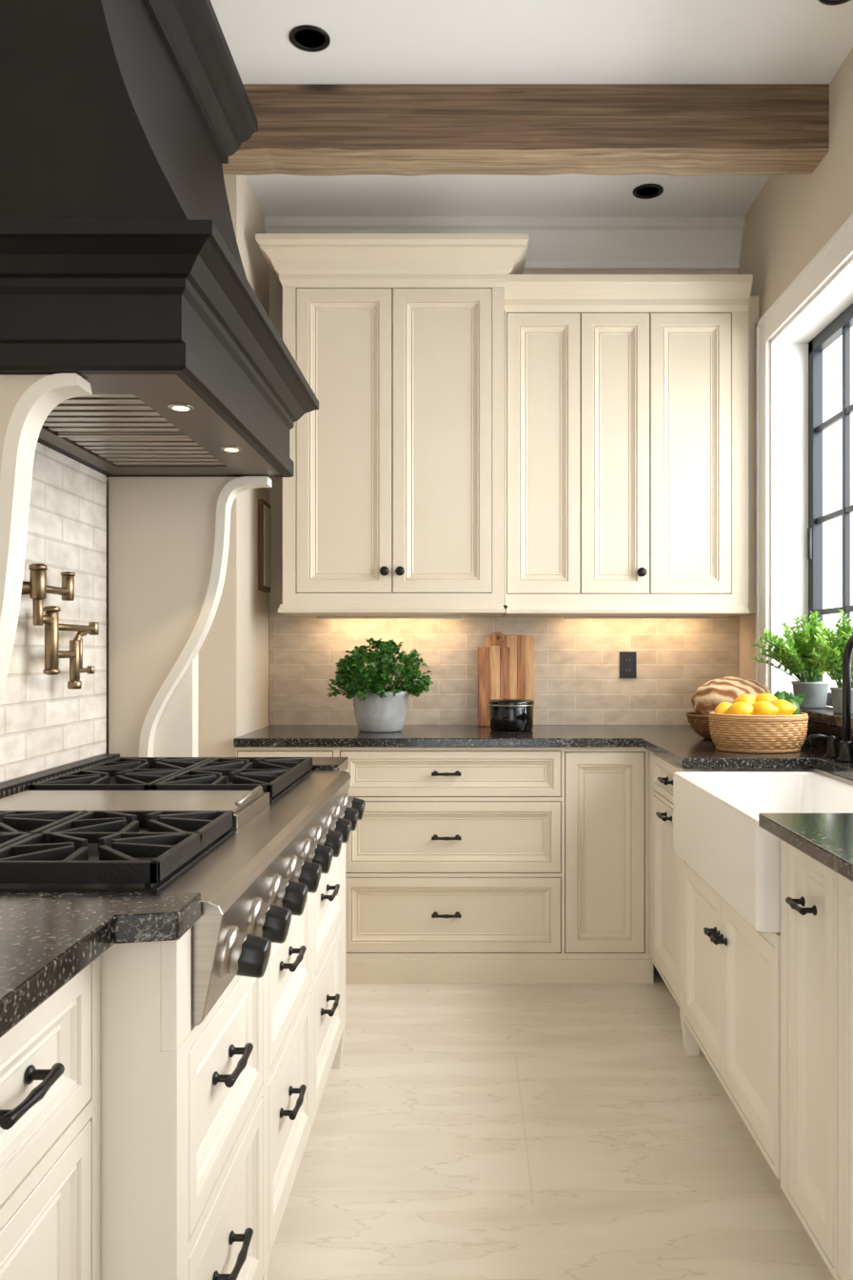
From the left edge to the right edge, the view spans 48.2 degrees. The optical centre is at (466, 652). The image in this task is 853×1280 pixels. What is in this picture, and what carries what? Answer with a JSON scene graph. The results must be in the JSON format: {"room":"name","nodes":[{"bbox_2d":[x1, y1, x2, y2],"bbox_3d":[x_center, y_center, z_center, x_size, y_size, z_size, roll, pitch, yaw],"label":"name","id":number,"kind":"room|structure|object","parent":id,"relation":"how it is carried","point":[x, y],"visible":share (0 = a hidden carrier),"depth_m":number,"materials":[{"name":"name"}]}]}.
{"room":"kitchen","nodes":[
{"label":"kitchen","id":0,"kind":"room"},
{"bbox_2d":[0,174,269,782],"bbox_3d":[-1.050,-0.320,0.500,0.360,3.120,7.400,0,0,0],"label":"wall","id":1,"kind":"structure","parent":0,"point":[233,657],"depth_m":3.66,"materials":[{"name":"paint"}]},
{"bbox_2d":[0,441,106,781],"bbox_3d":[-1.024,-0.108,2.230,0.012,0.782,0.920,0,0,0],"label":"backsplash","id":2,"kind":"structure","parent":1,"relation":"attached to","point":[45,724],"depth_m":2.39,"materials":[{"name":"tile"}]},
{"bbox_2d":[20,562,99,689],"bbox_3d":[-0.981,-0.055,2.290,0.074,0.290,0.364,0,0,0],"label":"pot filler faucet","id":3,"kind":"object","parent":2,"relation":"attached to","point":[37,589],"visible":0.94,"depth_m":2.20,"materials":[{"name":"gold metal"}]},
{"bbox_2d":[0,0,319,477],"bbox_3d":[-0.730,-1.019,2.195,0.599,1.042,1.170,0,0,0],"label":"range hood","id":4,"kind":"object","parent":1,"relation":"attached to","point":[122,270],"visible":0.88,"depth_m":1.69,"materials":[{"name":"grey metal"}]},
{"bbox_2d":[0,373,92,703],"bbox_3d":[-0.855,-0.108,1.732,0.323,0.783,0.065,0,0,0],"label":"support bracket","id":5,"kind":"object","parent":4,"relation":"attached to","point":[27,401],"visible":1,"depth_m":1.71,"materials":[{"name":"paint"}]},
{"bbox_2d":[258,499,270,592],"bbox_3d":[-0.858,-0.450,4.050,0.022,0.380,0.160,0,0,0],"label":"picture frame","id":6,"kind":"object","parent":1,"relation":"attached to","point":[264,508],"visible":1,"depth_m":3.99,"materials":[{"name":"brown wood"}]},
{"bbox_2d":[210,0,852,216],"bbox_3d":[0.185,-1.940,0.600,2.830,0.120,7.600,0,0,0],"label":"ceiling","id":7,"kind":"structure","parent":0,"point":[372,41],"depth_m":3.01,"materials":[{"name":"paint"}]},
{"bbox_2d":[289,24,330,52],"bbox_3d":[-0.480,-1.879,2.915,0.124,0.011,0.124,0,0,0],"label":"recessed light","id":8,"kind":"object","parent":7,"relation":"in","point":[319,48],"visible":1,"depth_m":2.91,"materials":[{"name":"brown metal"}]},
{"bbox_2d":[221,83,829,176],"bbox_3d":[0.085,-1.768,3.235,2.230,0.223,0.174,0,0,0],"label":"ceiling beam","id":9,"kind":"structure","parent":7,"relation":"attached to","point":[316,130],"depth_m":3.15,"materials":[{"name":"brown wood"}]},
{"bbox_2d":[633,183,663,199],"bbox_3d":[0.740,-1.879,3.880,0.124,0.011,0.124,0,0,0],"label":"recessed light","id":10,"kind":"object","parent":7,"relation":"in","point":[641,188],"visible":1,"depth_m":3.88,"materials":[{"name":"brown metal"}]},
{"bbox_2d":[819,0,851,5],"bbox_3d":[1.060,-1.879,2.700,0.124,0.011,0.124,0,0,0],"label":"recessed light","id":11,"kind":"object","parent":7,"relation":"in","point":[826,2],"visible":1,"depth_m":2.75,"materials":[{"name":"brown metal"}]},
{"bbox_2d":[269,269,829,706],"bbox_3d":[0.185,-0.320,4.300,2.830,3.120,0.200,0,0,0],"label":"wall","id":12,"kind":"structure","parent":0,"point":[275,291],"depth_m":4.20,"materials":[{"name":"paint"}]},
{"bbox_2d":[255,233,528,618],"bbox_3d":[-0.291,-0.889,3.949,1.066,1.486,0.477,0,0,0],"label":"upper cabinet","id":13,"kind":"object","parent":12,"relation":"attached to","point":[393,502],"visible":0.97,"depth_m":3.80,"materials":[{"name":"beige paint"}]},
{"bbox_2d":[269,601,739,724],"bbox_3d":[0.166,0.050,4.194,2.067,0.539,0.012,0,0,0],"label":"tile backsplash","id":14,"kind":"structure","parent":12,"relation":"attached to","point":[577,680],"depth_m":4.19,"materials":[{"name":"beige tile"}]},
{"bbox_2d":[620,651,637,678],"bbox_3d":[0.710,0.055,4.183,0.074,0.116,0.009,0,0,0],"label":"wall outlet","id":15,"kind":"object","parent":14,"relation":"attached to","point":[628,659],"visible":1,"depth_m":4.18,"materials":[{"name":"black plastic"}]},
{"bbox_2d":[264,216,744,269],"bbox_3d":[0.165,-1.784,4.152,2.070,0.189,0.095,0,0,0],"label":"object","id":16,"kind":"structure","parent":12,"relation":"attached to","point":[554,242],"depth_m":4.13,"materials":[{"name":"white paint"}]},
{"bbox_2d":[490,274,753,618],"bbox_3d":[0.618,-0.826,3.989,1.044,1.359,0.397,0,0,0],"label":"upper cabinet","id":17,"kind":"object","parent":12,"relation":"attached to","point":[627,395],"visible":0.94,"depth_m":3.85,"materials":[{"name":"beige paint"}]},
{"bbox_2d":[735,296,759,616],"bbox_3d":[1.174,-0.810,4.043,0.050,1.300,0.287,0,0,0],"label":"trim","id":18,"kind":"structure","parent":17,"relation":"attached to","point":[753,310],"depth_m":3.90,"materials":[{"name":"beige paint"}]},
{"bbox_2d":[267,963,835,1279],"bbox_3d":[0.185,1.300,0.600,2.830,0.120,7.600,0,0,0],"label":"floor","id":19,"kind":"structure","parent":0,"point":[461,1131],"depth_m":2.36,"materials":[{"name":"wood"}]},
{"bbox_2d":[0,955,100,1279],"bbox_3d":[-0.733,0.797,0.749,0.592,0.886,0.897,0,0,0],"label":"base cabinet","id":20,"kind":"object","parent":19,"relation":"on","point":[50,1060],"visible":0.94,"depth_m":1.08,"materials":[{"name":"paint"}]},
{"bbox_2d":[0,892,200,1038],"bbox_3d":[-0.691,0.336,0.782,0.677,0.035,0.965,0,0,0],"label":"countertop","id":21,"kind":"structure","parent":20,"relation":"on","point":[47,939],"depth_m":1.13,"materials":[{"name":"black stone"}]},
{"bbox_2d":[100,770,345,1279],"bbox_3d":[-0.685,0.797,2.040,0.687,0.886,1.680,0,0,0],"label":"base cabinet","id":22,"kind":"object","parent":19,"relation":"on","point":[206,1128],"visible":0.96,"depth_m":1.39,"materials":[{"name":"paint"}]},
{"bbox_2d":[0,753,365,1025],"bbox_3d":[-0.647,0.391,1.975,0.739,0.214,1.410,0,0,0],"label":"gas range","id":23,"kind":"object","parent":22,"relation":"on","point":[253,844],"visible":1,"depth_m":1.65,"materials":[{"name":"metal"}]},
{"bbox_2d":[149,757,348,771],"bbox_3d":[-0.695,0.336,2.795,0.669,0.035,0.210,0,0,0],"label":"countertop","id":24,"kind":"structure","parent":22,"relation":"on","point":[318,763],"depth_m":2.75,"materials":[{"name":"black stone"}]},
{"bbox_2d":[108,476,271,757],"bbox_3d":[-0.790,-0.091,2.750,0.453,0.816,0.110,0,0,0],"label":"panel","id":25,"kind":"object","parent":24,"relation":"on","point":[169,537],"visible":0.97,"depth_m":2.71,"materials":[{"name":"paint"}]},
{"bbox_2d":[236,746,653,983],"bbox_3d":[-0.083,0.797,3.873,1.565,0.886,0.652,0,0,0],"label":"base cabinet","id":26,"kind":"object","parent":19,"relation":"on","point":[465,865],"visible":0.84,"depth_m":3.57,"materials":[{"name":"beige paint"}]},
{"bbox_2d":[233,720,852,780],"bbox_3d":[0.166,0.294,2.193,2.067,0.117,3.987,0,0,0],"label":"countertop","id":27,"kind":"structure","parent":26,"relation":"on","point":[680,745],"depth_m":3.54,"materials":[{"name":"black stone"}]},
{"bbox_2d":[326,638,433,732],"bbox_3d":[-0.349,0.129,3.876,0.430,0.380,0.367,0,0,0],"label":"potted plant","id":28,"kind":"object","parent":27,"relation":"on","point":[377,709],"visible":1,"depth_m":3.80,"materials":[{"name":"plant"}]},
{"bbox_2d":[478,632,510,726],"bbox_3d":[0.120,0.116,4.136,0.140,0.408,0.048,0,0,0],"label":"cutting board","id":29,"kind":"object","parent":27,"relation":"on","point":[493,661],"visible":0.94,"depth_m":4.13,"materials":[{"name":"brown wood"}]},
{"bbox_2d":[485,634,535,725],"bbox_3d":[0.191,0.121,4.169,0.212,0.397,0.038,0,0,0],"label":"cutting board","id":30,"kind":"object","parent":27,"relation":"on","point":[522,648],"visible":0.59,"depth_m":4.16,"materials":[{"name":"brown wood"}]},
{"bbox_2d":[488,698,534,731],"bbox_3d":[0.185,0.255,3.920,0.191,0.129,0.191,0,0,0],"label":"canister","id":31,"kind":"object","parent":27,"relation":"on","point":[506,714],"visible":1,"depth_m":3.84,"materials":[{"name":"black"}]},
{"bbox_2d":[685,711,712,739],"bbox_3d":[0.985,0.273,3.520,0.344,0.094,0.294,0,0,0],"label":"bread bowl","id":32,"kind":"object","parent":27,"relation":"on","point":[700,723],"visible":0.33,"depth_m":3.47,"materials":[{"name":"wicker"}]},
{"bbox_2d":[691,676,772,715],"bbox_3d":[0.983,0.182,3.520,0.305,0.186,0.239,0,0,0],"label":"bread loaf","id":33,"kind":"object","parent":32,"relation":"in","point":[708,696],"visible":0.55,"depth_m":3.45,"materials":[{"name":"brown food"}]},
{"bbox_2d":[708,711,808,753],"bbox_3d":[0.955,0.259,3.120,0.320,0.122,0.258,0,0,0],"label":"wicker basket","id":34,"kind":"object","parent":27,"relation":"on","point":[730,732],"visible":0.92,"depth_m":3.02,"materials":[{"name":"beige wicker"}]},
{"bbox_2d":[714,690,805,715],"bbox_3d":[0.974,0.178,3.115,0.312,0.106,0.178,0,0,-13],"label":"pile","id":35,"kind":"object","parent":34,"relation":"in","point":[783,703],"visible":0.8,"depth_m":3.07,"materials":[{"name":"yellow plant"}]},
{"bbox_2d":[673,771,852,933],"bbox_3d":[0.839,0.481,2.458,0.433,0.242,0.845,0,0,0],"label":"farmhouse sink","id":36,"kind":"object","parent":27,"relation":"in","point":[717,831],"visible":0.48,"depth_m":2.51,"materials":[{"name":"white ceramic"}]},
{"bbox_2d":[808,634,852,761],"bbox_3d":[1.094,0.131,2.773,0.104,0.377,0.318,0,0,0],"label":"kitchen faucet","id":37,"kind":"object","parent":27,"relation":"on","point":[846,754],"visible":1,"depth_m":2.79,"materials":[{"name":"brown metal"}]},
{"bbox_2d":[649,750,807,1006],"bbox_3d":[0.923,0.797,3.265,0.551,0.886,0.590,0,0,0],"label":"base cabinet","id":38,"kind":"object","parent":19,"relation":"on","point":[664,861],"visible":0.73,"depth_m":3.35,"materials":[{"name":"paint"}]},
{"bbox_2d":[680,767,852,1179],"bbox_3d":[0.913,0.797,2.500,0.571,0.886,0.930,0,0,0],"label":"base cabinet","id":39,"kind":"object","parent":19,"relation":"on","point":[730,970],"visible":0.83,"depth_m":2.41,"materials":[{"name":"paint"}]},
{"bbox_2d":[780,839,852,1279],"bbox_3d":[0.916,0.797,1.115,0.566,0.886,1.830,0,0,0],"label":"base cabinet","id":40,"kind":"object","parent":19,"relation":"on","point":[817,901],"visible":0.94,"depth_m":1.84,"materials":[{"name":"paint"}]},
{"bbox_2d":[759,813,852,881],"bbox_3d":[0.885,0.339,1.040,0.586,0.028,1.780,0,0,0],"label":"countertop","id":41,"kind":"structure","parent":40,"relation":"on","point":[828,838],"depth_m":1.72,"materials":[{"name":"black stone"}]},
{"bbox_2d":[739,47,852,679],"bbox_3d":[1.300,-0.320,0.500,0.200,3.120,7.400,0,0,0],"label":"wall","id":42,"kind":"structure","parent":0,"point":[792,218],"depth_m":3.46,"materials":[{"name":"paint"}]},
{"bbox_2d":[756,213,852,706],"bbox_3d":[1.287,-0.555,2.455,0.226,1.560,2.820,0,0,0],"label":"window","id":43,"kind":"structure","parent":42,"relation":"in","point":[790,427],"depth_m":3.75,"materials":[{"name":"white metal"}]},
{"bbox_2d":[800,706,852,729],"bbox_3d":[1.257,0.217,2.455,0.174,0.033,2.584,0,0,0],"label":"window sill","id":44,"kind":"structure","parent":42,"relation":"attached to","point":[826,715],"depth_m":3.14,"materials":[{"name":"black stone"}]},
{"bbox_2d":[751,610,831,708],"bbox_3d":[1.180,0.024,3.457,0.300,0.353,0.369,0,0,0],"label":"potted herb","id":45,"kind":"object","parent":44,"relation":"on","point":[794,656],"visible":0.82,"depth_m":3.43,"materials":[{"name":"green plant"}]},
{"bbox_2d":[806,608,852,714],"bbox_3d":[1.218,0.028,3.152,0.185,0.345,0.243,0,0,0],"label":"potted herb","id":46,"kind":"object","parent":44,"relation":"on","point":[833,655],"visible":0.76,"depth_m":3.13,"materials":[{"name":"green plant"}]}
]}

